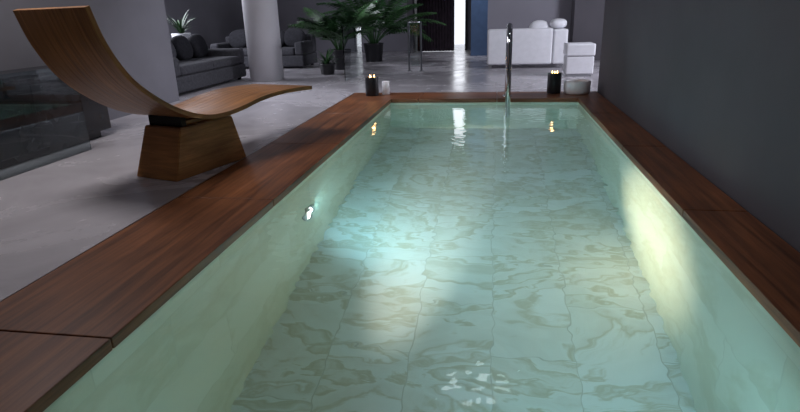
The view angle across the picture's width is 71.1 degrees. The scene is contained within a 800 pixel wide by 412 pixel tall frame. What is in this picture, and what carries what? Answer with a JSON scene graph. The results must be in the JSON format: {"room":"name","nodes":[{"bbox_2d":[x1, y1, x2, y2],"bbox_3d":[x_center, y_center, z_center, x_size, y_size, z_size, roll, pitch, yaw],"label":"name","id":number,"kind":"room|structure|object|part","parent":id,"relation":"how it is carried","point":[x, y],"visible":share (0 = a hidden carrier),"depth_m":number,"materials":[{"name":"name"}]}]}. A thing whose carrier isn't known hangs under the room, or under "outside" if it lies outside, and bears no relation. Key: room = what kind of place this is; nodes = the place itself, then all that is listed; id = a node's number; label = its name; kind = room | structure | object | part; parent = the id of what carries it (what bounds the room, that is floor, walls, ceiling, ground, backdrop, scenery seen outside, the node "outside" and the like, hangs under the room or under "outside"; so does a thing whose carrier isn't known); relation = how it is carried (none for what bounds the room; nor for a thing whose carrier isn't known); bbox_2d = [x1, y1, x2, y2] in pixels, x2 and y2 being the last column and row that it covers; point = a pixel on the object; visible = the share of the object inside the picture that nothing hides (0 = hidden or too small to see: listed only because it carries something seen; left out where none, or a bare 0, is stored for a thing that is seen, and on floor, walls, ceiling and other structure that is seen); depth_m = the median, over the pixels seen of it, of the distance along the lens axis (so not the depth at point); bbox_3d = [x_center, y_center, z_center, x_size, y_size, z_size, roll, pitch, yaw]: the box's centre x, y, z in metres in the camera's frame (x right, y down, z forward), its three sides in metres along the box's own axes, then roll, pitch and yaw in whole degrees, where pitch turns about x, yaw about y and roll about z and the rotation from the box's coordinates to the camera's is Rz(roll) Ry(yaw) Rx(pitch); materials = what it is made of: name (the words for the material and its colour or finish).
{"room":"indoor swimming pool","nodes":[
{"label":"indoor swimming pool","id":0,"kind":"room"},
{"bbox_2d":[0,0,179,119],"bbox_3d":[-3.708,-1.347,3.002,0.160,3.200,8.500,1,19,9],"label":"wall","id":1,"kind":"structure","parent":0,"point":[136,32],"depth_m":6.30,"materials":[{"name":"grey paint"}]},
{"bbox_2d":[164,0,244,48],"bbox_3d":[-4.777,-4.300,11.667,0.150,3.200,9.560,1,19,9],"label":"wall","id":2,"kind":"structure","parent":0,"point":[214,20],"depth_m":13.10,"materials":[{"name":"grey paint"}]},
{"bbox_2d":[0,44,599,299],"bbox_3d":[0.116,-1.806,8.629,10.600,0.188,20.500,1,19,9],"label":"floor","id":3,"kind":"structure","parent":0,"point":[50,214],"depth_m":4.23,"materials":[{"name":"concrete"}]},
{"bbox_2d":[0,68,90,180],"bbox_3d":[-2.766,-0.488,3.700,0.012,0.692,1.940,1,19,9],"label":"glass balustrade","id":4,"kind":"object","parent":3,"relation":"on","point":[43,122],"visible":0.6,"depth_m":4.14,"materials":[{"name":"grey"}]},
{"bbox_2d":[0,65,110,139],"bbox_3d":[-3.229,-0.480,3.787,0.560,0.647,3.250,1,19,9],"label":"base cabinet","id":5,"kind":"object","parent":3,"relation":"on","point":[96,115],"visible":0.1,"depth_m":5.05,"materials":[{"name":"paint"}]},
{"bbox_2d":[13,6,311,181],"bbox_3d":[-1.447,-0.847,4.010,0.600,1.094,1.980,7,21,24],"label":"lounge chair","id":6,"kind":"object","parent":3,"relation":"on","point":[196,135],"visible":0.99,"depth_m":3.69,"materials":[{"name":"brown wood"}]},
{"bbox_3d":[-1.452,-1.022,3.950,0.600,0.724,1.980,7,21,24],"label":"curved seat","id":7,"kind":"part","parent":6,"relation":"part of","materials":[{"name":"brown wood"}]},
{"bbox_2d":[166,11,194,37],"bbox_3d":[-3.874,-2.926,10.107,0.841,1.191,0.698,15,25,40],"label":"yucca","id":8,"kind":"object","parent":3,"relation":"on","point":[178,26],"visible":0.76,"depth_m":9.96,"materials":[{"name":"green plant"}]},
{"bbox_2d":[170,34,245,93],"bbox_3d":[-3.350,-2.253,8.739,0.950,0.781,2.300,1,19,9],"label":"sofa","id":9,"kind":"object","parent":3,"relation":"on","point":[196,66],"visible":0.55,"depth_m":8.85,"materials":[{"name":"fabric"}]},
{"bbox_2d":[242,0,283,81],"bbox_3d":[-2.289,-3.560,9.014,0.560,3.012,0.560,1,19,9],"label":"column","id":10,"kind":"structure","parent":3,"relation":"on","point":[261,18],"depth_m":9.09,"materials":[{"name":"paint"}]},
{"bbox_2d":[210,28,316,67],"bbox_3d":[-2.869,-3.346,11.870,2.000,0.781,0.950,1,19,9],"label":"sofa","id":11,"kind":"object","parent":3,"relation":"on","point":[298,48],"visible":0.48,"depth_m":11.78,"materials":[{"name":"fabric"}]},
{"bbox_2d":[312,48,342,74],"bbox_3d":[-1.276,-2.611,10.080,0.570,0.468,0.683,-17,24,-37],"label":"potted plant","id":12,"kind":"object","parent":3,"relation":"on","point":[327,67],"visible":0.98,"depth_m":10.00,"materials":[{"name":"green plant"}]},
{"bbox_2d":[287,0,384,69],"bbox_3d":[-1.170,-3.311,10.854,1.866,1.279,2.087,1,19,9],"label":"potted palm","id":13,"kind":"object","parent":3,"relation":"on","point":[331,30],"visible":0.77,"depth_m":10.51,"materials":[{"name":"green plant"}]},
{"bbox_2d":[342,23,362,80],"bbox_3d":[-0.786,-2.626,9.461,0.012,0.872,1.300,1,19,9],"label":"glass balustrade","id":14,"kind":"object","parent":3,"relation":"on","point":[351,33],"visible":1,"depth_m":9.38,"materials":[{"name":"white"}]},
{"bbox_2d":[316,0,446,61],"bbox_3d":[-0.512,-4.008,12.338,3.007,1.594,2.834,1,19,9],"label":"potted palm","id":15,"kind":"object","parent":3,"relation":"on","point":[373,49],"visible":0.7,"depth_m":12.20,"materials":[{"name":"green plant"}]},
{"bbox_2d":[0,22,799,411],"bbox_3d":[0.345,0.123,3.906,3.141,2.525,7.590,1,19,9],"label":"swimming pool","id":16,"kind":"object","parent":3,"relation":"in","point":[507,251],"visible":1,"depth_m":2.28,"materials":[{"name":"stone"}]},
{"bbox_2d":[365,75,378,95],"bbox_3d":[-0.361,-1.557,7.209,0.170,0.267,0.170,1,19,9],"label":"candle","id":17,"kind":"object","parent":16,"relation":"on","point":[371,82],"visible":1,"depth_m":7.15,"materials":[{"name":"black wax"}]},
{"bbox_2d":[382,81,389,94],"bbox_3d":[-0.185,-1.542,7.303,0.100,0.169,0.100,1,19,9],"label":"pillar candle","id":18,"kind":"object","parent":16,"relation":"on","point":[385,84],"visible":1,"depth_m":7.26,"materials":[{"name":"white wax"}]},
{"bbox_3d":[1.271,-1.333,6.624,0.120,1.595,0.560,1,19,9],"label":"grab rail","id":19,"kind":"part","parent":16,"relation":"part of","materials":[{"name":"silver metal"}]},
{"bbox_2d":[547,70,561,93],"bbox_3d":[1.919,-1.546,6.966,0.170,0.277,0.170,1,19,9],"label":"candle","id":20,"kind":"object","parent":16,"relation":"on","point":[554,79],"visible":1,"depth_m":6.91,"materials":[{"name":"black wax"}]},
{"bbox_2d":[563,79,590,94],"bbox_3d":[2.179,-1.467,6.895,0.320,0.159,0.320,1,19,9],"label":"ceramic bowl","id":21,"kind":"object","parent":16,"relation":"on","point":[571,86],"visible":1,"depth_m":6.78,"materials":[{"name":"white ceramic"}]},
{"bbox_2d":[407,21,423,71],"bbox_3d":[0.270,-2.879,10.105,0.320,0.870,0.100,1,19,9],"label":"towel stand","id":22,"kind":"object","parent":3,"relation":"on","point":[413,31],"visible":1,"depth_m":10.09,"materials":[{"name":"metal"}]},
{"bbox_2d":[471,0,487,55],"bbox_3d":[1.906,-5.069,13.032,0.470,3.012,0.400,1,19,9],"label":"pillar","id":23,"kind":"structure","parent":3,"relation":"on","point":[479,8],"depth_m":13.13,"materials":[{"name":"paint"}]},
{"bbox_2d":[487,18,567,68],"bbox_3d":[2.336,-3.023,10.391,1.400,0.842,0.880,1,19,9],"label":"sofa","id":24,"kind":"object","parent":3,"relation":"on","point":[539,43],"visible":1,"depth_m":9.99,"materials":[{"name":"fabric"}]},
{"bbox_2d":[563,42,595,76],"bbox_3d":[2.808,-2.308,8.812,0.430,0.492,0.440,1,19,9],"label":"pouf","id":25,"kind":"object","parent":3,"relation":"on","point":[578,61],"visible":1,"depth_m":8.62,"materials":[{"name":"fabric"}]},
{"bbox_2d":[277,0,407,51],"bbox_3d":[-1.689,-5.822,15.819,4.550,3.200,0.150,1,19,9],"label":"wall","id":26,"kind":"structure","parent":0,"point":[289,11],"depth_m":15.97,"materials":[{"name":"paint"}]},
{"bbox_2d":[407,0,416,52],"bbox_3d":[0.334,-5.564,14.896,0.150,3.200,1.100,1,19,9],"label":"wall","id":27,"kind":"structure","parent":0,"point":[414,10],"depth_m":14.57,"materials":[{"name":"paint"}]},
{"bbox_2d":[417,0,453,50],"bbox_3d":[1.151,-5.488,14.730,1.480,2.721,0.100,1,19,9],"label":"curtain","id":28,"kind":"object","parent":27,"relation":"hanging from","point":[442,36],"visible":0.92,"depth_m":14.98,"materials":[{"name":"fabric"}]},
{"bbox_2d":[454,0,464,44],"bbox_3d":[2.240,-6.807,17.571,4.500,3.700,0.100,1,19,9],"label":"wall","id":29,"kind":"structure","parent":0,"point":[459,5],"depth_m":17.90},
{"bbox_2d":[467,0,470,48],"bbox_3d":[2.461,-5.716,15.152,1.240,3.200,0.150,1,19,9],"label":"wall","id":30,"kind":"structure","parent":0,"point":[469,1],"depth_m":15.44,"materials":[{"name":"paint"}]},
{"bbox_2d":[487,0,571,42],"bbox_3d":[3.968,-4.457,11.367,4.300,3.200,0.150,1,19,9],"label":"wall alcove","id":31,"kind":"structure","parent":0,"point":[521,13],"depth_m":11.66,"materials":[{"name":"paint"}]},
{"bbox_2d":[569,0,604,59],"bbox_3d":[4.682,-4.331,10.941,2.450,3.200,0.500,1,19,9],"label":"wall alcove","id":32,"kind":"structure","parent":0,"point":[587,16],"depth_m":11.09,"materials":[{"name":"grey paint"}]},
{"bbox_2d":[597,0,799,252],"bbox_3d":[1.814,-1.296,2.377,0.160,3.200,9.050,1,19,9],"label":"wall","id":33,"kind":"structure","parent":0,"point":[715,82],"depth_m":3.22,"materials":[{"name":"paint"}]},
{"bbox_3d":[1.165,-7.024,14.915,1.310,0.500,0.150,1,19,9],"label":"lintel","id":34,"kind":"object","parent":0,"visible":0},
{"bbox_2d":[465,0,467,49],"bbox_3d":[1.187,-5.560,15.289,1.310,2.512,0.100,1,19,9],"label":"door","id":35,"kind":"structure","parent":34,"relation":"attached to","point":[466,1],"depth_m":15.32,"materials":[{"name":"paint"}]}
]}

